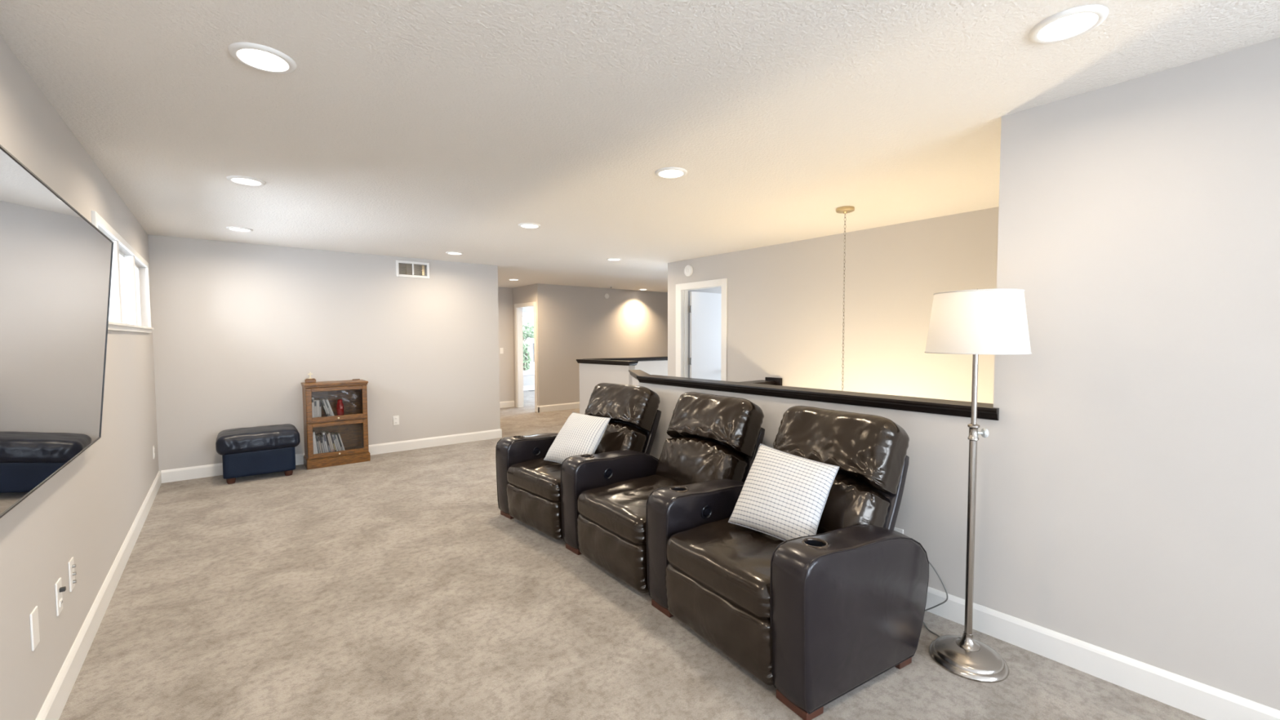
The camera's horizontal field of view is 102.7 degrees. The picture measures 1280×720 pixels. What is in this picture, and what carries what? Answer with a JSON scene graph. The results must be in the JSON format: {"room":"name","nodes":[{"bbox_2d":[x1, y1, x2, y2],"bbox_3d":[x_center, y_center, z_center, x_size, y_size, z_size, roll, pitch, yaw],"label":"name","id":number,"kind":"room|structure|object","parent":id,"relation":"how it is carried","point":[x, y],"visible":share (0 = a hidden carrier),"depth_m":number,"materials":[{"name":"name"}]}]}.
{"room":"loft living room","nodes":[
{"label":"loft living room","id":0,"kind":"room"},
{"bbox_2d":[0,35,159,719],"bbox_3d":[-1.675,0.169,1.109,0.124,2.440,10.220,-2,3,-39],"label":"wall","id":1,"kind":"structure","parent":0,"point":[86,512],"depth_m":2.25,"materials":[{"name":"grey paint"}]},
{"bbox_2d":[29,605,39,651],"bbox_3d":[-2.100,0.931,1.775,0.006,0.130,0.072,-2,3,-39],"label":"wall plate","id":2,"kind":"object","parent":1,"relation":"attached to","point":[33,616],"visible":1,"depth_m":1.76,"materials":[{"name":"white plastic"}]},
{"bbox_2d":[0,144,113,518],"bbox_3d":[-2.137,-0.072,1.871,0.131,0.974,1.700,-2,3,-39],"label":"television","id":3,"kind":"object","parent":1,"relation":"attached to","point":[55,265],"visible":1,"depth_m":1.67,"materials":[{"name":"black"}]},
{"bbox_2d":[54,577,66,616],"bbox_3d":[-2.302,0.940,2.037,0.022,0.130,0.072,-2,3,-39],"label":"electrical outlet","id":4,"kind":"object","parent":1,"relation":"attached to","point":[59,588],"visible":1,"depth_m":2.02,"materials":[{"name":"white plastic"}]},
{"bbox_2d":[59,598,62,607],"bbox_3d":[-2.306,0.966,2.035,0.008,0.028,0.034,-2,3,-39],"label":"receptacle","id":5,"kind":"object","parent":4,"relation":"attached to","point":[60,599],"depth_m":2.03,"materials":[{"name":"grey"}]},
{"bbox_2d":[67,556,76,591],"bbox_3d":[-2.443,0.923,2.205,0.016,0.130,0.072,-2,3,-39],"label":"cable plate","id":6,"kind":"object","parent":1,"relation":"attached to","point":[72,574],"visible":1,"depth_m":2.19,"materials":[{"name":"white plastic"}]},
{"bbox_2d":[35,471,161,719],"bbox_3d":[-1.577,1.325,1.157,0.016,0.125,10.094,-2,3,-39],"label":"baseboard","id":7,"kind":"structure","parent":1,"relation":"attached to","point":[52,708],"depth_m":2.42,"materials":[{"name":"white paint"}]},
{"bbox_2d":[91,210,154,333],"bbox_3d":[-3.815,-0.535,3.781,0.110,0.650,2.520,-2,3,-39],"label":"window","id":8,"kind":"structure","parent":1,"relation":"in","point":[125,312],"depth_m":3.97,"materials":[{"name":"white paint"}]},
{"bbox_2d":[152,445,155,458],"bbox_3d":[-4.506,0.855,4.742,0.010,0.118,0.072,-2,3,-39],"label":"electrical outlet","id":9,"kind":"object","parent":1,"relation":"attached to","point":[153,448],"visible":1,"depth_m":4.72,"materials":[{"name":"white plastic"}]},
{"bbox_2d":[147,234,500,471],"bbox_3d":[-3.470,-0.054,6.143,3.688,2.440,0.120,-2,3,-39],"label":"wall","id":10,"kind":"structure","parent":0,"point":[239,328],"depth_m":5.79,"materials":[{"name":"grey paint"}]},
{"bbox_2d":[160,428,502,483],"bbox_3d":[-3.405,1.100,6.245,3.564,0.125,0.152,-2,3,-39],"label":"baseboard","id":11,"kind":"structure","parent":10,"relation":"attached to","point":[215,469],"depth_m":6.38,"materials":[{"name":"white paint"}]},
{"bbox_2d":[392,415,399,425],"bbox_3d":[-3.063,0.758,6.424,0.072,0.118,0.010,-2,3,-39],"label":"electrical outlet","id":12,"kind":"object","parent":10,"relation":"attached to","point":[395,418],"visible":1,"depth_m":6.42,"materials":[{"name":"white plastic"}]},
{"bbox_2d":[395,260,429,278],"bbox_3d":[-2.916,-1.150,6.535,0.400,0.200,0.127,-2,3,-39],"label":"air vent","id":13,"kind":"object","parent":10,"relation":"in","point":[413,270],"visible":1,"depth_m":6.51,"materials":[{"name":"white metal"}]},
{"bbox_2d":[497,287,514,401],"bbox_3d":[-3.301,-0.231,10.019,1.700,2.440,0.120,-2,3,-39],"label":"wall","id":14,"kind":"structure","parent":0,"point":[504,295],"depth_m":10.41,"materials":[{"name":"grey paint"}]},
{"bbox_2d":[499,347,503,353],"bbox_3d":[-2.798,-0.187,10.346,0.072,0.118,0.010,-2,3,-39],"label":"light switch","id":15,"kind":"object","parent":14,"relation":"attached to","point":[501,349],"visible":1,"depth_m":10.34,"materials":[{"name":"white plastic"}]},
{"bbox_2d":[499,400,514,408],"bbox_3d":[-3.215,0.926,10.050,1.600,0.125,0.016,-2,3,-39],"label":"baseboard","id":16,"kind":"structure","parent":14,"relation":"attached to","point":[508,403],"depth_m":10.45,"materials":[{"name":"white paint"}]},
{"bbox_2d":[522,306,534,386],"bbox_3d":[-2.464,-0.428,14.300,5.000,2.440,0.120,-2,3,-39],"label":"wall","id":17,"kind":"structure","parent":0,"point":[529,380],"depth_m":13.80,"materials":[{"name":"grey paint"}]},
{"bbox_2d":[522,311,534,375],"bbox_3d":[-2.951,-0.442,13.866,2.040,1.690,0.098,-2,3,-39],"label":"window","id":18,"kind":"structure","parent":17,"relation":"in","point":[524,313],"depth_m":13.78,"materials":[{"name":"white paint"}]},
{"bbox_2d":[523,385,534,391],"bbox_3d":[-2.409,0.730,14.306,4.780,0.125,0.016,-2,3,-39],"label":"baseboard","id":19,"kind":"structure","parent":17,"relation":"attached to","point":[527,387],"depth_m":13.82,"materials":[{"name":"white paint"}]},
{"bbox_2d":[542,284,667,405],"bbox_3d":[0.021,-0.303,11.335,4.880,2.440,0.120,-2,3,-39],"label":"wall","id":20,"kind":"structure","parent":0,"point":[580,322],"depth_m":10.43,"materials":[{"name":"grey paint"}]},
{"bbox_2d":[512,283,544,407],"bbox_3d":[-3.101,-0.286,11.216,0.120,2.440,3.870,-2,3,-39],"label":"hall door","id":21,"kind":"structure","parent":20,"relation":"in","point":[533,292],"depth_m":9.74,"materials":[{"name":"white paint"}]},
{"bbox_2d":[514,301,537,412],"bbox_3d":[-1.930,-0.083,10.340,0.856,2.105,0.910,-2,3,-39],"label":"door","id":22,"kind":"structure","parent":21,"relation":"attached to","point":[517,307],"depth_m":10.37,"materials":[{"name":"white paint"}]},
{"bbox_2d":[537,401,579,412],"bbox_3d":[-0.039,0.859,11.280,4.916,0.125,0.066,-2,3,-39],"label":"baseboard","id":23,"kind":"structure","parent":20,"relation":"attached to","point":[545,408],"depth_m":9.97,"materials":[{"name":"white paint"}]},
{"bbox_2d":[604,293,608,298],"bbox_3d":[-0.684,-1.323,10.613,0.110,0.110,0.043,-2,3,-39],"label":"smoke detector","id":24,"kind":"object","parent":20,"relation":"attached to","point":[606,295],"visible":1,"depth_m":10.59,"materials":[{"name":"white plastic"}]},
{"bbox_2d":[579,363,635,414],"bbox_3d":[-0.496,0.577,7.496,1.051,1.035,0.120,2,4,43],"label":"wall","id":25,"kind":"structure","parent":0,"point":[590,375],"depth_m":7.52,"materials":[{"name":"grey paint"}]},
{"bbox_2d":[576,359,638,365],"bbox_3d":[-0.498,0.031,7.471,1.111,0.058,0.192,2,4,43],"label":"trim","id":26,"kind":"structure","parent":25,"relation":"on","point":[579,361],"depth_m":7.35,"materials":[{"name":"brown wood"}]},
{"bbox_2d":[58,390,1205,719],"bbox_3d":[0.420,1.192,6.612,10.300,0.120,16.350,-2,3,-39],"label":"floor","id":27,"kind":"structure","parent":0,"point":[397,585],"depth_m":2.49,"materials":[{"name":"beige carpet"}]},
{"bbox_2d":[215,423,300,484],"bbox_3d":[-3.966,0.958,5.331,0.686,0.496,0.548,-2,3,-38],"label":"footstool","id":28,"kind":"object","parent":27,"relation":"on","point":[268,449],"visible":1,"depth_m":5.14,"materials":[{"name":"blue leather"}]},
{"bbox_2d":[215,423,300,455],"bbox_3d":[-3.966,0.813,5.324,0.685,0.205,0.546,-2,3,-38],"label":"cushion","id":29,"kind":"object","parent":28,"relation":"on","point":[259,440],"depth_m":5.15,"materials":[{"name":"leather"}]},
{"bbox_2d":[301,378,370,469],"bbox_3d":[-3.472,0.710,5.849,0.622,0.941,0.340,-2,3,-39],"label":"bookcase","id":30,"kind":"object","parent":27,"relation":"on","point":[352,427],"visible":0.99,"depth_m":5.85,"materials":[{"name":"brown wood"}]},
{"bbox_2d":[304,372,315,382],"bbox_3d":[-3.712,0.194,5.759,0.100,0.118,0.070,-2,3,-39],"label":"cross","id":31,"kind":"object","parent":30,"relation":"on","point":[309,380],"visible":1,"depth_m":5.74,"materials":[{"name":"white wood"}]},
{"bbox_2d":[311,396,314,417],"bbox_3d":[-3.635,0.540,5.662,0.030,0.262,0.161,-2,3,-39],"label":"book","id":32,"kind":"object","parent":30,"relation":"on","point":[313,398],"visible":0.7,"depth_m":5.60,"materials":[{"name":"white paper"}]},
{"bbox_2d":[312,430,318,453],"bbox_3d":[-3.632,0.921,5.681,0.075,0.266,0.170,-2,3,-39],"label":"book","id":33,"kind":"object","parent":30,"relation":"on","point":[315,448],"visible":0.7,"depth_m":5.62,"materials":[{"name":"white paper"}]},
{"bbox_2d":[314,399,316,417],"bbox_3d":[-3.613,0.555,5.679,0.022,0.232,0.161,-2,3,-39],"label":"book","id":34,"kind":"object","parent":30,"relation":"on","point":[315,400],"visible":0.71,"depth_m":5.62,"materials":[{"name":"grey paper"}]},
{"bbox_2d":[315,399,319,417],"bbox_3d":[-3.595,0.556,5.695,0.024,0.228,0.161,-2,3,-39],"label":"book","id":35,"kind":"object","parent":30,"relation":"on","point":[317,400],"visible":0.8,"depth_m":5.63,"materials":[{"name":"white paper"}]},
{"bbox_2d":[315,433,320,453],"bbox_3d":[-3.600,0.940,5.706,0.043,0.225,0.151,-2,3,-39],"label":"book","id":36,"kind":"object","parent":30,"relation":"on","point":[316,435],"visible":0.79,"depth_m":5.65,"materials":[{"name":"grey paper"}]},
{"bbox_2d":[316,434,322,453],"bbox_3d":[-3.586,0.945,5.718,0.043,0.215,0.151,-2,3,-39],"label":"book","id":37,"kind":"object","parent":30,"relation":"on","point":[318,438],"visible":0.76,"depth_m":5.66,"materials":[{"name":"beige paper"}]},
{"bbox_2d":[318,399,321,417],"bbox_3d":[-3.579,0.557,5.708,0.015,0.225,0.161,-2,3,-39],"label":"book","id":38,"kind":"object","parent":30,"relation":"on","point":[320,412],"visible":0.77,"depth_m":5.65,"materials":[{"name":"grey paper"}]},
{"bbox_2d":[317,433,324,453],"bbox_3d":[-3.571,0.942,5.730,0.048,0.218,0.151,-2,3,-39],"label":"book","id":39,"kind":"object","parent":30,"relation":"on","point":[319,434],"visible":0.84,"depth_m":5.67,"materials":[{"name":"grey paper"}]},
{"bbox_2d":[318,398,328,416],"bbox_3d":[-3.540,0.550,5.739,0.086,0.234,0.161,-2,3,-39],"label":"book","id":40,"kind":"object","parent":30,"relation":"on","point":[323,406],"visible":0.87,"depth_m":5.69,"materials":[{"name":"grey paper"}]},
{"bbox_2d":[320,434,326,452],"bbox_3d":[-3.556,0.949,5.743,0.045,0.205,0.151,-2,3,-39],"label":"book","id":41,"kind":"object","parent":30,"relation":"on","point":[324,446],"visible":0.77,"depth_m":5.69,"materials":[{"name":"grey paper"}]},
{"bbox_2d":[320,431,328,452],"bbox_3d":[-3.544,0.925,5.752,0.060,0.250,0.151,-2,3,-39],"label":"book","id":42,"kind":"object","parent":30,"relation":"on","point":[322,433],"visible":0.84,"depth_m":5.70,"materials":[{"name":"white paper"}]},
{"bbox_2d":[320,398,330,416],"bbox_3d":[-3.527,0.549,5.750,0.084,0.236,0.161,-2,3,-39],"label":"book","id":43,"kind":"object","parent":30,"relation":"on","point":[323,400],"visible":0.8,"depth_m":5.68,"materials":[{"name":"white paper"}]},
{"bbox_2d":[323,431,330,452],"bbox_3d":[-3.528,0.928,5.765,0.056,0.244,0.151,-2,3,-39],"label":"book","id":44,"kind":"object","parent":30,"relation":"on","point":[326,435],"visible":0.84,"depth_m":5.71,"materials":[{"name":"grey paper"}]},
{"bbox_2d":[323,398,332,416],"bbox_3d":[-3.514,0.551,5.760,0.081,0.231,0.161,-2,3,-39],"label":"book","id":45,"kind":"object","parent":30,"relation":"on","point":[323,398],"visible":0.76,"depth_m":5.69,"materials":[{"name":"grey paper"}]},
{"bbox_2d":[324,398,333,416],"bbox_3d":[-3.500,0.550,5.771,0.086,0.231,0.161,-2,3,-39],"label":"book","id":46,"kind":"object","parent":30,"relation":"on","point":[326,400],"visible":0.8,"depth_m":5.71,"materials":[{"name":"white paper"}]},
{"bbox_2d":[326,432,332,452],"bbox_3d":[-3.513,0.937,5.777,0.053,0.224,0.151,-2,3,-39],"label":"book","id":47,"kind":"object","parent":30,"relation":"on","point":[326,433],"visible":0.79,"depth_m":5.72,"materials":[{"name":"beige paper"}]},
{"bbox_2d":[325,431,334,451],"bbox_3d":[-3.501,0.929,5.787,0.061,0.239,0.151,-2,3,-39],"label":"book","id":48,"kind":"object","parent":30,"relation":"on","point":[327,432],"visible":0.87,"depth_m":5.73,"materials":[{"name":"beige paper"}]},
{"bbox_2d":[328,431,336,451],"bbox_3d":[-3.487,0.935,5.799,0.059,0.226,0.151,-2,3,-39],"label":"book","id":49,"kind":"object","parent":30,"relation":"on","point":[333,443],"visible":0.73,"depth_m":5.74,"materials":[{"name":"grey paper"}]},
{"bbox_2d":[331,433,337,451],"bbox_3d":[-3.473,0.941,5.810,0.057,0.213,0.151,-2,3,-39],"label":"book","id":50,"kind":"object","parent":30,"relation":"on","point":[336,449],"visible":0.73,"depth_m":5.75,"materials":[{"name":"white paper"}]},
{"bbox_2d":[331,431,339,450],"bbox_3d":[-3.461,0.937,5.820,0.062,0.220,0.151,-2,3,-39],"label":"book","id":51,"kind":"object","parent":30,"relation":"on","point":[332,433],"visible":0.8,"depth_m":5.76,"materials":[{"name":"grey paper"}]},
{"bbox_2d":[334,433,341,450],"bbox_3d":[-3.447,0.943,5.831,0.060,0.208,0.150,-2,3,-39],"label":"book","id":52,"kind":"object","parent":30,"relation":"on","point":[338,442],"visible":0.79,"depth_m":5.77,"materials":[{"name":"grey paper"}]},
{"bbox_2d":[334,431,343,450],"bbox_3d":[-3.436,0.936,5.840,0.066,0.219,0.151,-2,3,-39],"label":"book","id":53,"kind":"object","parent":30,"relation":"on","point":[335,433],"visible":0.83,"depth_m":5.78,"materials":[{"name":"grey paper"}]},
{"bbox_2d":[336,399,343,415],"bbox_3d":[-3.418,0.554,5.832,0.074,0.218,0.074,0,3,-6],"label":"canister","id":54,"kind":"object","parent":30,"relation":"on","point":[340,406],"visible":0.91,"depth_m":5.80,"materials":[{"name":"red ceramic"}]},
{"bbox_2d":[336,431,344,450],"bbox_3d":[-3.424,0.936,5.850,0.066,0.218,0.150,-2,3,-39],"label":"book","id":55,"kind":"object","parent":30,"relation":"on","point":[336,432],"visible":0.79,"depth_m":5.79,"materials":[{"name":"white paper"}]},
{"bbox_2d":[495,382,661,539],"bbox_3d":[-0.504,0.730,4.128,1.072,1.035,0.911,-3,4,-43],"label":"recliner","id":56,"kind":"object","parent":27,"relation":"on","point":[529,486],"visible":0.58,"depth_m":4.00,"materials":[{"name":"leather"}]},
{"bbox_2d":[506,457,561,501],"bbox_3d":[-0.518,0.867,3.969,0.822,0.188,0.690,-3,4,-43],"label":"seat cushion","id":57,"kind":"object","parent":56,"relation":"on","point":[534,478],"depth_m":3.72,"materials":[{"name":"brown leather"}]},
{"bbox_2d":[543,412,610,463],"bbox_3d":[-0.469,0.603,3.876,0.469,0.349,0.314,2,3,41],"label":"throw pillow","id":58,"kind":"object","parent":56,"relation":"on","point":[581,433],"visible":0.88,"depth_m":3.80,"materials":[{"name":"fabric"}]},
{"bbox_2d":[594,421,646,453],"bbox_3d":[-0.259,0.683,4.204,0.317,0.364,0.670,-3,4,-43],"label":"lumbar cushion","id":59,"kind":"object","parent":56,"relation":"on","point":[617,436],"depth_m":3.99,"materials":[{"name":"brown leather"}]},
{"bbox_2d":[584,382,660,431],"bbox_3d":[-0.166,0.385,4.279,0.340,0.362,0.690,-3,4,-43],"label":"cushion","id":60,"kind":"object","parent":56,"relation":"on","point":[628,407],"depth_m":4.10,"materials":[{"name":"brown leather"}]},
{"bbox_2d":[560,391,764,593],"bbox_3d":[0.127,0.761,3.401,1.071,1.036,0.952,-2,3,-37],"label":"recliner","id":61,"kind":"object","parent":27,"relation":"on","point":[604,495],"visible":0.77,"depth_m":3.27,"materials":[{"name":"leather"}]},
{"bbox_2d":[577,474,684,545],"bbox_3d":[0.107,0.898,3.227,0.822,0.189,0.690,-2,3,-37],"label":"seat cushion","id":62,"kind":"object","parent":61,"relation":"on","point":[616,511],"depth_m":3.04,"materials":[{"name":"brown leather"}]},
{"bbox_2d":[655,437,747,484],"bbox_3d":[0.394,0.710,3.435,0.318,0.375,0.670,-2,3,-37],"label":"lumbar cushion","id":63,"kind":"object","parent":61,"relation":"on","point":[682,460],"depth_m":3.28,"materials":[{"name":"brown leather"}]},
{"bbox_2d":[666,391,764,456],"bbox_3d":[0.497,0.423,3.501,0.330,0.373,0.690,-2,3,-37],"label":"cushion","id":64,"kind":"object","parent":61,"relation":"on","point":[731,426],"depth_m":3.31,"materials":[{"name":"brown leather"}]},
{"bbox_2d":[645,405,928,719],"bbox_3d":[0.737,0.797,2.549,1.070,1.037,1.087,-2,3,-34],"label":"recliner","id":65,"kind":"object","parent":27,"relation":"on","point":[816,618],"visible":0.82,"depth_m":2.18,"materials":[{"name":"leather"}]},
{"bbox_2d":[666,516,822,619],"bbox_3d":[0.633,0.929,2.487,0.822,0.190,0.690,-2,3,-34],"label":"seat cushion","id":66,"kind":"object","parent":65,"relation":"on","point":[728,564],"depth_m":2.30,"materials":[{"name":"brown leather"}]},
{"bbox_2d":[728,443,839,541],"bbox_3d":[0.699,0.650,2.508,0.309,0.370,0.480,-2,3,-39],"label":"throw pillow","id":67,"kind":"object","parent":65,"relation":"on","point":[784,495],"visible":0.94,"depth_m":2.44,"materials":[{"name":"fabric"}]},
{"bbox_2d":[773,405,909,494],"bbox_3d":[1.037,0.455,2.736,0.336,0.375,0.690,-2,3,-34],"label":"cushion","id":68,"kind":"object","parent":65,"relation":"on","point":[869,451],"depth_m":2.54,"materials":[{"name":"brown leather"}]},
{"bbox_2d":[816,471,889,533],"bbox_3d":[0.931,0.741,2.678,0.320,0.379,0.670,-2,3,-34],"label":"lumbar cushion","id":69,"kind":"object","parent":65,"relation":"on","point":[854,499],"depth_m":2.43,"materials":[{"name":"brown leather"}]},
{"bbox_2d":[922,288,1031,683],"bbox_3d":[1.383,0.504,2.389,0.385,1.632,0.741,-1,3,-20],"label":"floor lamp","id":70,"kind":"object","parent":27,"relation":"on","point":[975,322],"visible":0.89,"depth_m":2.13,"materials":[{"name":"silver metal"}]},
{"bbox_2d":[632,377,639,386],"bbox_3d":[0.000,0.693,4.914,0.060,1.035,0.741,-1,3,-7],"label":"wall","id":71,"kind":"structure","parent":0,"point":[635,382],"depth_m":4.98,"materials":[{"name":"grey paint"}]},
{"bbox_2d":[628,369,651,380],"bbox_3d":[-0.006,0.147,4.887,0.122,0.058,0.804,-1,3,-8],"label":"trim","id":72,"kind":"structure","parent":71,"relation":"on","point":[633,373],"depth_m":4.85,"materials":[{"name":"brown wood"}]},
{"bbox_2d":[0,0,1279,292],"bbox_3d":[0.411,-1.355,6.496,10.300,0.100,16.350,-2,3,-39],"label":"ceiling","id":73,"kind":"structure","parent":0,"point":[417,129],"depth_m":2.24,"materials":[{"name":"white paint"}]},
{"bbox_2d":[226,226,253,231],"bbox_3d":[-3.688,-1.203,4.713,0.200,0.012,0.200,-2,3,-39],"label":"recessed light","id":74,"kind":"object","parent":73,"relation":"in","point":[230,228],"visible":1,"depth_m":4.70,"materials":[{"name":"white paint"}]},
{"bbox_2d":[231,228,248,231],"bbox_3d":[-3.688,-1.205,4.713,0.147,0.002,0.147,1,3,19],"label":"diffuser","id":75,"kind":"object","parent":74,"relation":"attached to","point":[233,229],"depth_m":4.74,"materials":[{"name":"white plastic"}]},
{"bbox_2d":[226,175,266,186],"bbox_3d":[-2.514,-1.141,3.267,0.200,0.012,0.200,-2,3,-39],"label":"recessed light","id":76,"kind":"object","parent":73,"relation":"in","point":[245,180],"visible":1,"depth_m":3.26,"materials":[{"name":"white paint"}]},
{"bbox_2d":[231,177,260,184],"bbox_3d":[-2.514,-1.144,3.267,0.147,0.002,0.147,-1,3,-8],"label":"diffuser","id":77,"kind":"object","parent":76,"relation":"attached to","point":[237,180],"depth_m":3.26,"materials":[{"name":"white plastic"}]},
{"bbox_2d":[227,42,296,73],"bbox_3d":[-1.356,-1.081,1.841,0.200,0.012,0.200,-2,3,-39],"label":"recessed light","id":78,"kind":"object","parent":73,"relation":"in","point":[251,55],"visible":1,"depth_m":1.83,"materials":[{"name":"white paint"}]},
{"bbox_2d":[237,48,288,69],"bbox_3d":[-1.356,-1.083,1.841,0.147,0.002,0.147,1,3,19],"label":"diffuser","id":79,"kind":"object","parent":78,"relation":"attached to","point":[252,58],"depth_m":1.84,"materials":[{"name":"white plastic"}]},
{"bbox_2d":[445,251,463,254],"bbox_3d":[-2.210,-1.271,6.103,0.200,0.012,0.200,-2,3,-39],"label":"recessed light","id":80,"kind":"object","parent":73,"relation":"in","point":[447,252],"visible":1,"depth_m":6.08,"materials":[{"name":"white paint"}]},
{"bbox_2d":[518,222,541,228],"bbox_3d":[-0.994,-1.208,4.607,0.200,0.012,0.200,-2,3,-39],"label":"recessed light","id":81,"kind":"object","parent":73,"relation":"in","point":[527,225],"visible":1,"depth_m":4.61,"materials":[{"name":"white paint"}]},
{"bbox_2d":[521,224,537,226],"bbox_3d":[-0.994,-1.210,4.607,0.147,0.002,0.147,-1,3,-26],"label":"diffuser","id":82,"kind":"object","parent":81,"relation":"attached to","point":[522,225],"depth_m":4.61,"materials":[{"name":"white plastic"}]},
{"bbox_2d":[606,257,622,261],"bbox_3d":[-0.335,-1.302,6.632,0.200,0.012,0.200,-2,3,-39],"label":"recessed light","id":83,"kind":"object","parent":73,"relation":"in","point":[608,259],"visible":1,"depth_m":6.61,"materials":[{"name":"white paint"}]},
{"bbox_2d":[654,167,687,178],"bbox_3d":[0.191,-1.145,3.139,0.200,0.012,0.200,-2,3,-39],"label":"recessed light","id":84,"kind":"object","parent":73,"relation":"in","point":[665,172],"visible":1,"depth_m":3.13,"materials":[{"name":"white paint"}]},
{"bbox_2d":[658,169,683,176],"bbox_3d":[0.191,-1.148,3.139,0.147,0.002,0.147,2,3,37],"label":"diffuser","id":85,"kind":"object","parent":84,"relation":"attached to","point":[662,172],"depth_m":3.15,"materials":[{"name":"white plastic"}]},
{"bbox_2d":[835,205,854,391],"bbox_3d":[1.573,0.086,4.114,0.470,2.570,0.521,1,3,21],"label":"hanging light","id":86,"kind":"object","parent":73,"relation":"hanging from","point":[842,210],"visible":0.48,"depth_m":4.05,"materials":[{"name":"gold metal"}]},
{"bbox_2d":[1028,4,1108,44],"bbox_3d":[1.386,-1.082,1.660,0.200,0.012,0.200,-2,3,-39],"label":"recessed light","id":87,"kind":"object","parent":73,"relation":"in","point":[1072,23],"visible":1,"depth_m":1.65,"materials":[{"name":"white paint"}]},
{"bbox_2d":[1038,13,1097,38],"bbox_3d":[1.386,-1.085,1.660,0.147,0.002,0.147,1,3,19],"label":"diffuser","id":88,"kind":"object","parent":87,"relation":"attached to","point":[1069,25],"depth_m":1.66,"materials":[{"name":"white plastic"}]},
{"bbox_2d":[635,360,667,376],"bbox_3d":[1.375,0.491,9.232,5.144,1.035,0.100,-2,3,-31],"label":"wall","id":89,"kind":"structure","parent":0,"point":[651,367],"depth_m":8.48,"materials":[{"name":"grey paint"}]},
{"bbox_2d":[583,356,667,361],"bbox_3d":[1.384,-0.055,9.217,5.174,0.058,0.172,-2,3,-31],"label":"trim","id":90,"kind":"structure","parent":89,"relation":"on","point":[644,358],"depth_m":8.30,"materials":[{"name":"brown wood"}]},
{"bbox_2d":[688,287,721,377],"bbox_3d":[2.315,-0.184,8.543,4.640,2.440,0.120,-2,3,-39],"label":"door frame","id":91,"kind":"structure","parent":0,"point":[717,290],"depth_m":7.16,"materials":[{"name":"white paint"}]},
{"bbox_2d":[667,206,999,404],"bbox_3d":[1.863,1.312,5.394,0.120,5.140,4.535,-2,3,-39],"label":"wall","id":92,"kind":"structure","parent":0,"point":[785,303],"depth_m":4.93,"materials":[{"name":"grey paint"}]},
{"bbox_2d":[684,265,693,276],"bbox_3d":[0.626,-1.163,6.666,0.043,0.150,0.150,-2,3,-39],"label":"smoke detector","id":93,"kind":"object","parent":92,"relation":"attached to","point":[688,270],"visible":1,"depth_m":6.64,"materials":[{"name":"white plastic"}]},
{"bbox_2d":[675,278,727,381],"bbox_3d":[1.097,0.051,6.835,0.856,2.135,0.900,-2,3,-39],"label":"door","id":94,"kind":"structure","parent":92,"relation":"in","point":[708,359],"depth_m":6.91,"materials":[{"name":"white paint"}]},
{"bbox_2d":[764,377,782,385],"bbox_3d":[1.485,0.260,5.684,0.034,0.130,0.210,-2,3,-39],"label":"trim","id":95,"kind":"structure","parent":92,"relation":"attached to","point":[778,381],"depth_m":5.64,"materials":[{"name":"brown wood"}]},
{"bbox_2d":[638,37,1279,710],"bbox_3d":[2.143,1.466,1.990,0.120,5.140,6.690,-2,3,-39],"label":"wall","id":96,"kind":"structure","parent":0,"point":[1135,503],"depth_m":2.03,"materials":[{"name":"grey paint"}]},
{"bbox_2d":[636,374,999,420],"bbox_3d":[0.888,0.208,3.477,0.192,0.058,2.678,-2,3,-39],"label":"trim","id":97,"kind":"structure","parent":96,"relation":"on","point":[933,406],"depth_m":3.02,"materials":[{"name":"brown wood"}]},
{"bbox_2d":[893,527,903,533],"bbox_3d":[1.395,0.972,2.786,0.010,0.118,0.072,-2,3,-39],"label":"electrical outlet","id":98,"kind":"object","parent":96,"relation":"attached to","point":[900,531],"visible":0.06,"depth_m":2.77,"materials":[{"name":"white plastic"}]},
{"bbox_2d":[924,586,1279,719],"bbox_3d":[2.090,1.276,1.939,0.016,0.125,6.690,-2,3,-39],"label":"baseboard","id":99,"kind":"structure","parent":96,"relation":"attached to","point":[1206,702],"depth_m":2.11,"materials":[{"name":"white paint"}]},
{"bbox_3d":[0.800,2.105,5.212,1.809,3.580,0.120,-2,3,-39],"label":"wall","id":100,"kind":"structure","parent":0,"visible":0},
{"bbox_2d":[742,379,774,385],"bbox_3d":[0.767,0.286,5.186,1.739,0.058,0.192,-2,3,-39],"label":"trim","id":101,"kind":"structure","parent":100,"relation":"on","point":[763,382],"depth_m":5.59,"materials":[{"name":"brown wood"}]},
{"label":"outside","id":102,"kind":"structure","parent":0,"visible":0},
{"bbox_3d":[-15.283,2.956,34.891,60.000,0.100,46.800,-2,3,-39],"label":"ground","id":103,"kind":"structure","parent":102,"visible":0},
{"bbox_2d":[523,341,532,370],"bbox_3d":[-4.331,1.426,19.084,0.603,4.338,0.654,-2,3,-39],"label":"tree","id":104,"kind":"object","parent":103,"relation":"on","point":[526,359],"visible":0.33,"depth_m":18.97,"materials":[{"name":"green plant"}]},
{"bbox_2d":[522,320,533,341],"bbox_3d":[-7.723,0.167,33.701,4.507,5.542,4.642,-2,3,-39],"label":"tree","id":105,"kind":"object","parent":103,"relation":"on","point":[527,330],"visible":0.21,"depth_m":32.71,"materials":[{"name":"green plant"}]},
{"bbox_2d":[522,316,534,370],"bbox_3d":[-12.440,-0.380,37.573,14.800,6.300,6.800,-2,3,-39],"label":"house","id":106,"kind":"structure","parent":103,"relation":"on","point":[530,340],"depth_m":37.42,"materials":[{"name":"white"}]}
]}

